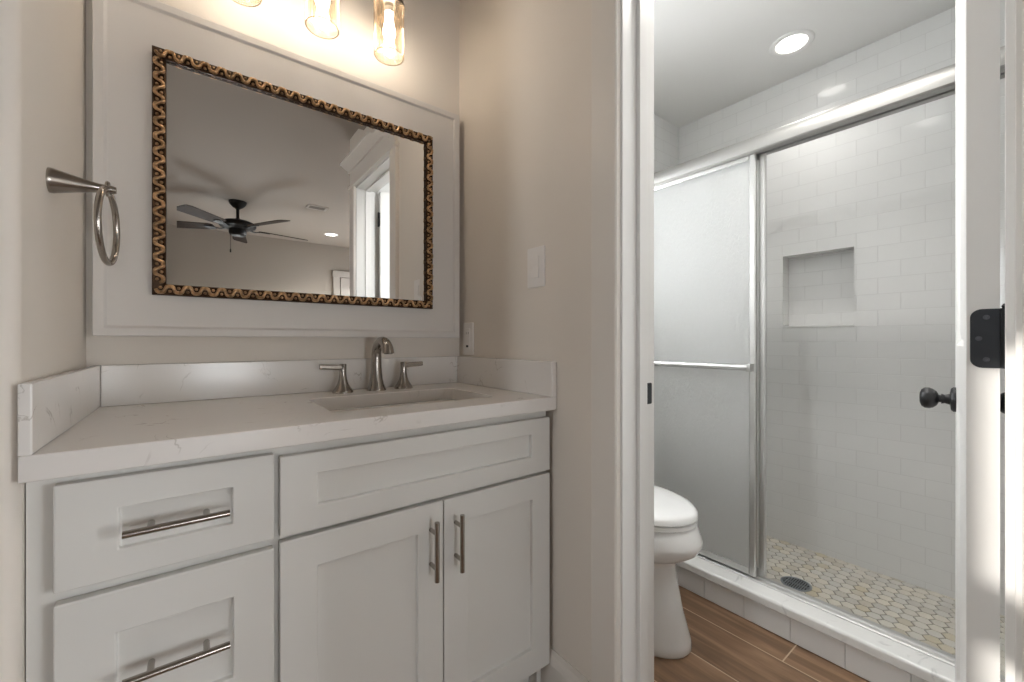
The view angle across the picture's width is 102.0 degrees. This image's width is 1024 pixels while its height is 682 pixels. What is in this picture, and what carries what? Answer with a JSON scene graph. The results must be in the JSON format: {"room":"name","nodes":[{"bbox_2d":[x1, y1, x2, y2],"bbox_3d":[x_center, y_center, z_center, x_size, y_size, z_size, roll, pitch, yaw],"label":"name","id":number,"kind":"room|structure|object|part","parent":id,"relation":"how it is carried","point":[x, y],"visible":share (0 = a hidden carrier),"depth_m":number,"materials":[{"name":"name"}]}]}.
{"room":"bathroom","nodes":[
{"label":"bathroom","id":0,"kind":"room"},
{"bbox_2d":[0,0,85,681],"bbox_3d":[-1.857,-0.163,0.041,2.503,2.425,0.555,0,0,-37],"label":"wall","id":1,"kind":"structure","parent":0,"point":[43,42],"depth_m":0.64,"materials":[{"name":"paint"}]},
{"bbox_2d":[46,167,119,265],"bbox_3d":[-0.771,-0.220,0.747,0.085,0.162,0.144,0,0,-37],"label":"towel ring","id":2,"kind":"object","parent":1,"relation":"attached to","point":[57,181],"visible":1,"depth_m":0.73,"materials":[{"name":"silver metal"}]},
{"bbox_3d":[-0.771,-0.280,0.747,0.085,0.043,0.043,0,0,-37],"label":"post","id":3,"kind":"part","parent":2,"relation":"part of","materials":[{"name":"silver metal"}]},
{"bbox_2d":[86,0,678,366],"bbox_3d":[-0.033,-0.163,1.855,2.865,2.425,0.126,0,0,-37],"label":"wall","id":4,"kind":"structure","parent":0,"point":[428,72],"depth_m":1.36,"materials":[{"name":"paint"}]},
{"bbox_2d":[92,0,458,337],"bbox_3d":[-0.617,-0.444,1.315,1.012,0.863,0.042,0,0,-37],"label":"wall panel","id":5,"kind":"object","parent":4,"relation":"attached to","point":[124,32],"visible":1,"depth_m":1.12,"materials":[{"name":"white paint"}]},
{"bbox_2d":[152,45,432,308],"bbox_3d":[-0.603,-0.434,1.289,0.782,0.632,0.029,0,0,-37],"label":"mirror","id":6,"kind":"object","parent":5,"relation":"attached to","point":[262,191],"visible":1,"depth_m":1.23,"materials":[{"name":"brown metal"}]},
{"bbox_2d":[101,356,456,406],"bbox_3d":[-0.617,0.111,1.328,1.001,0.102,0.020,0,0,-37],"label":"backsplash","id":7,"kind":"structure","parent":4,"relation":"attached to","point":[130,384],"depth_m":1.20,"materials":[{"name":"stone"}]},
{"bbox_2d":[232,0,404,65],"bbox_3d":[-0.582,-1.080,1.249,0.499,0.330,0.189,0,0,-37],"label":"vanity light","id":8,"kind":"object","parent":4,"relation":"attached to","point":[391,10],"visible":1,"depth_m":1.32,"materials":[{"name":"clear glass"}]},
{"bbox_3d":[-0.555,-0.995,1.213,0.096,0.160,0.096,0,0,-37],"label":"lamp shade","id":9,"kind":"part","parent":8,"relation":"part of","materials":[{"name":"clear glass"}]},
{"bbox_3d":[-0.555,-1.012,1.213,0.038,0.090,0.038,0,0,-37],"label":"bulb","id":10,"kind":"part","parent":8,"relation":"part of","materials":[{"name":"white glass"}]},
{"bbox_3d":[-0.396,-0.995,1.335,0.096,0.160,0.096,0,0,-37],"label":"lamp shade","id":11,"kind":"part","parent":8,"relation":"part of","materials":[{"name":"clear glass"}]},
{"bbox_3d":[-0.396,-1.012,1.335,0.038,0.090,0.038,0,0,-37],"label":"bulb","id":12,"kind":"part","parent":8,"relation":"part of","materials":[{"name":"white glass"}]},
{"bbox_2d":[385,5,393,14],"bbox_3d":[-0.396,-1.065,1.335,0.028,0.018,0.028,0,0,-37],"label":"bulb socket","id":13,"kind":"object","parent":8,"relation":"attached to","point":[389,9],"depth_m":1.32,"materials":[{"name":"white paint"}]},
{"bbox_2d":[459,0,591,681],"bbox_3d":[0.309,-0.163,1.072,0.115,2.425,1.555,0,0,-37],"label":"wall","id":14,"kind":"structure","parent":0,"point":[525,66],"depth_m":1.26,"materials":[{"name":"paint"}]},
{"bbox_2d":[463,323,473,354],"bbox_3d":[-0.169,-0.009,1.592,0.010,0.123,0.070,0,0,-37],"label":"wall outlet","id":15,"kind":"object","parent":14,"relation":"attached to","point":[468,328],"visible":1,"depth_m":1.58,"materials":[{"name":"white plastic"}]},
{"bbox_2d":[465,328,469,348],"bbox_3d":[-0.171,-0.008,1.591,0.004,0.080,0.033,0,0,-37],"label":"receptacle","id":16,"kind":"object","parent":15,"relation":"attached to","point":[467,330],"depth_m":1.59,"materials":[{"name":"white plastic"}]},
{"bbox_2d":[527,245,544,287],"bbox_3d":[0.073,-0.227,1.277,0.010,0.124,0.079,0,0,-37],"label":"light switch","id":17,"kind":"object","parent":14,"relation":"attached to","point":[535,256],"visible":1,"depth_m":1.27,"materials":[{"name":"white plastic"}]},
{"bbox_2d":[541,647,590,681],"bbox_3d":[0.137,0.979,1.190,0.014,0.142,0.258,0,0,-37],"label":"baseboard","id":18,"kind":"structure","parent":14,"relation":"attached to","point":[559,669],"depth_m":1.19,"materials":[{"name":"white paint"}]},
{"bbox_2d":[592,0,1023,681],"bbox_3d":[0.490,-0.067,0.801,0.207,2.233,0.890,0,0,-37],"label":"door frame","id":19,"kind":"structure","parent":14,"relation":"attached to","point":[635,15],"depth_m":1.04,"materials":[{"name":"white paint"}]},
{"bbox_3d":[0.356,0.138,1.085,0.029,0.055,0.003,0,0,-37],"label":"strike plate","id":20,"kind":"part","parent":19,"relation":"part of","materials":[{"name":"black metal"}]},
{"bbox_2d":[919,0,1004,681],"bbox_3d":[0.940,0.024,0.879,0.615,2.028,0.176,0,0,-37],"label":"door","id":21,"kind":"structure","parent":14,"relation":"in","point":[976,400],"depth_m":0.65,"materials":[{"name":"white paint"}]},
{"bbox_3d":[1.088,0.148,1.077,0.054,0.054,0.044,0,0,-37],"label":"knob","id":22,"kind":"part","parent":21,"relation":"part of","materials":[{"name":"black metal"}]},
{"bbox_3d":[1.176,0.148,0.988,0.054,0.054,0.044,0,0,-37],"label":"knob","id":23,"kind":"part","parent":21,"relation":"part of","materials":[{"name":"black metal"}]},
{"bbox_2d":[654,0,954,127],"bbox_3d":[0.948,-1.390,1.631,1.710,0.100,1.565,0,0,-37],"label":"ceiling","id":24,"kind":"structure","parent":0,"point":[711,56],"depth_m":1.84,"materials":[{"name":"white paint"}]},
{"bbox_2d":[769,29,814,56],"bbox_3d":[1.259,-1.337,1.867,0.172,0.007,0.172,0,0,-37],"label":"recessed light","id":25,"kind":"object","parent":24,"relation":"in","point":[793,42],"visible":1,"depth_m":1.86,"materials":[{"name":"white paint"}]},
{"bbox_2d":[654,535,1004,681],"bbox_3d":[0.798,1.091,-0.711,6.000,0.117,5.300,0,0,-37],"label":"floor","id":26,"kind":"structure","parent":0,"point":[727,646],"depth_m":1.52,"materials":[{"name":"brown wood"}]},
{"bbox_2d":[26,411,549,681],"bbox_3d":[-0.447,0.625,1.102,1.024,0.850,0.580,0,0,-37],"label":"vanity cabinet","id":27,"kind":"object","parent":26,"relation":"on","point":[421,554],"visible":0.98,"depth_m":0.82,"materials":[{"name":"white paint"}]},
{"bbox_3d":[-0.569,0.532,0.704,0.285,0.280,0.020,0,0,-37],"label":"drawer","id":28,"kind":"part","parent":27,"relation":"part of","materials":[{"name":"white paint"}]},
{"bbox_3d":[-0.569,0.294,0.704,0.285,0.160,0.020,0,0,-37],"label":"drawer","id":29,"kind":"part","parent":27,"relation":"part of","materials":[{"name":"white paint"}]},
{"bbox_3d":[-0.548,0.523,0.683,0.136,0.012,0.038,0,0,-37],"label":"handle","id":30,"kind":"part","parent":27,"relation":"part of","materials":[{"name":"silver metal"}]},
{"bbox_3d":[-0.548,0.296,0.683,0.136,0.012,0.038,0,0,-37],"label":"handle","id":31,"kind":"part","parent":27,"relation":"part of","materials":[{"name":"silver metal"}]},
{"bbox_2d":[18,356,556,482],"bbox_3d":[-0.450,0.130,1.115,1.035,0.140,0.560,0,0,-37],"label":"countertop","id":32,"kind":"structure","parent":27,"relation":"on","point":[96,418],"depth_m":0.99,"materials":[{"name":"stone"}]},
{"bbox_2d":[319,337,422,393],"bbox_3d":[-0.424,0.074,1.327,0.336,0.176,0.154,0,0,-37],"label":"faucet","id":33,"kind":"object","parent":32,"relation":"on","point":[383,345],"visible":1,"depth_m":1.35,"materials":[{"name":"silver metal"}]},
{"bbox_3d":[-0.560,0.082,1.281,0.064,0.019,0.018,0,0,-37],"label":"lever","id":34,"kind":"part","parent":33,"relation":"part of","materials":[{"name":"silver metal"}]},
{"bbox_3d":[-0.531,0.117,1.302,0.062,0.090,0.062,0,0,-37],"label":"handle","id":35,"kind":"part","parent":33,"relation":"part of","materials":[{"name":"silver metal"}]},
{"bbox_3d":[-0.419,0.074,1.331,0.062,0.176,0.154,0,0,-37],"label":"spout","id":36,"kind":"part","parent":33,"relation":"part of","materials":[{"name":"silver metal"}]},
{"bbox_3d":[-0.373,0.117,1.424,0.062,0.090,0.062,0,0,-37],"label":"handle","id":37,"kind":"part","parent":33,"relation":"part of","materials":[{"name":"silver metal"}]},
{"bbox_3d":[-0.344,0.082,1.446,0.064,0.019,0.018,0,0,-37],"label":"lever","id":38,"kind":"part","parent":33,"relation":"part of","materials":[{"name":"silver metal"}]},
{"bbox_2d":[329,399,454,411],"bbox_3d":[-0.309,0.273,1.187,0.478,0.144,0.304,0,0,-37],"label":"sink","id":39,"kind":"object","parent":32,"relation":"in","point":[442,400],"visible":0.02,"depth_m":1.30,"materials":[{"name":"white ceramic"}]},
{"bbox_3d":[-0.310,0.664,0.903,0.347,0.559,0.020,0,0,-37],"label":"door","id":40,"kind":"part","parent":27,"relation":"part of","materials":[{"name":"white paint"}]},
{"bbox_3d":[-0.180,0.486,0.965,0.012,0.137,0.038,0,0,-37],"label":"handle","id":41,"kind":"part","parent":27,"relation":"part of","materials":[{"name":"silver metal"}]},
{"bbox_3d":[-0.127,0.486,1.006,0.012,0.137,0.038,0,0,-37],"label":"handle","id":42,"kind":"part","parent":27,"relation":"part of","materials":[{"name":"silver metal"}]},
{"bbox_3d":[-0.033,0.664,1.115,0.346,0.559,0.020,0,0,-37],"label":"door","id":43,"kind":"part","parent":27,"relation":"part of","materials":[{"name":"white paint"}]},
{"bbox_2d":[654,485,702,658],"bbox_3d":[0.386,0.655,1.641,0.436,0.790,0.727,0,0,-37],"label":"toilet","id":44,"kind":"object","parent":26,"relation":"on","point":[677,536],"visible":0.27,"depth_m":1.38,"materials":[{"name":"white ceramic"}]},
{"bbox_3d":[0.451,0.615,1.557,0.342,0.017,0.478,0,0,-37],"label":"seat","id":45,"kind":"part","parent":44,"relation":"part of","materials":[{"name":"white plastic"}]},
{"bbox_3d":[0.450,0.588,1.558,0.344,0.032,0.485,0,0,-37],"label":"lid","id":46,"kind":"part","parent":44,"relation":"part of","materials":[{"name":"white ceramic"}]},
{"bbox_2d":[780,576,811,591],"bbox_3d":[1.208,1.031,1.762,0.112,0.003,0.112,0,0,-37],"label":"shower drain","id":47,"kind":"object","parent":26,"relation":"on","point":[796,583],"visible":0.98,"depth_m":1.76,"materials":[{"name":"silver metal"}]},
{"bbox_2d":[676,556,954,681],"bbox_3d":[0.909,0.990,1.598,0.104,0.121,1.429,0,0,-37],"label":"shower curb","id":48,"kind":"object","parent":26,"relation":"on","point":[871,656],"visible":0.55,"depth_m":1.40,"materials":[{"name":"tile"}]},
{"bbox_2d":[654,45,1004,681],"bbox_3d":[0.936,0.066,1.625,0.094,1.727,1.417,0,0,-37],"label":"shower door","id":49,"kind":"structure","parent":48,"relation":"on","point":[710,209],"depth_m":1.70,"materials":[{"name":"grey glass"}]},
{"bbox_3d":[0.735,0.088,1.889,0.006,1.626,0.678,0,0,-37],"label":"sliding panel","id":50,"kind":"part","parent":49,"relation":"part of","materials":[{"name":"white glass"}]},
{"bbox_3d":[0.735,0.088,1.889,0.016,1.656,0.654,0,0,-37],"label":"rail","id":51,"kind":"part","parent":49,"relation":"part of","materials":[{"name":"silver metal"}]},
{"bbox_3d":[0.771,0.088,1.886,0.006,1.626,0.678,0,0,-37],"label":"sliding panel","id":52,"kind":"part","parent":49,"relation":"part of","materials":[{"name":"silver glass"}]},
{"bbox_3d":[0.941,-0.762,1.629,0.073,0.072,1.417,0,0,-37],"label":"header rail","id":53,"kind":"part","parent":49,"relation":"part of","materials":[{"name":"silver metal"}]},
{"bbox_2d":[767,540,1003,649],"bbox_3d":[1.196,1.043,1.825,0.720,0.014,1.440,0,0,-37],"label":"shower pan","id":54,"kind":"object","parent":26,"relation":"on","point":[769,540],"visible":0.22,"depth_m":1.69,"materials":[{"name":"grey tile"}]},
{"bbox_2d":[679,0,1004,615],"bbox_3d":[1.526,-0.163,2.078,0.119,2.425,1.440,0,0,-37],"label":"wall","id":55,"kind":"structure","parent":0,"point":[861,218],"depth_m":1.88,"materials":[{"name":"tile"}]},
{"bbox_3d":[1.522,-0.073,2.054,0.084,0.012,0.291,0,0,-37],"label":"niche sill","id":56,"kind":"part","parent":55,"relation":"part of","materials":[{"name":"stone"}]}
]}

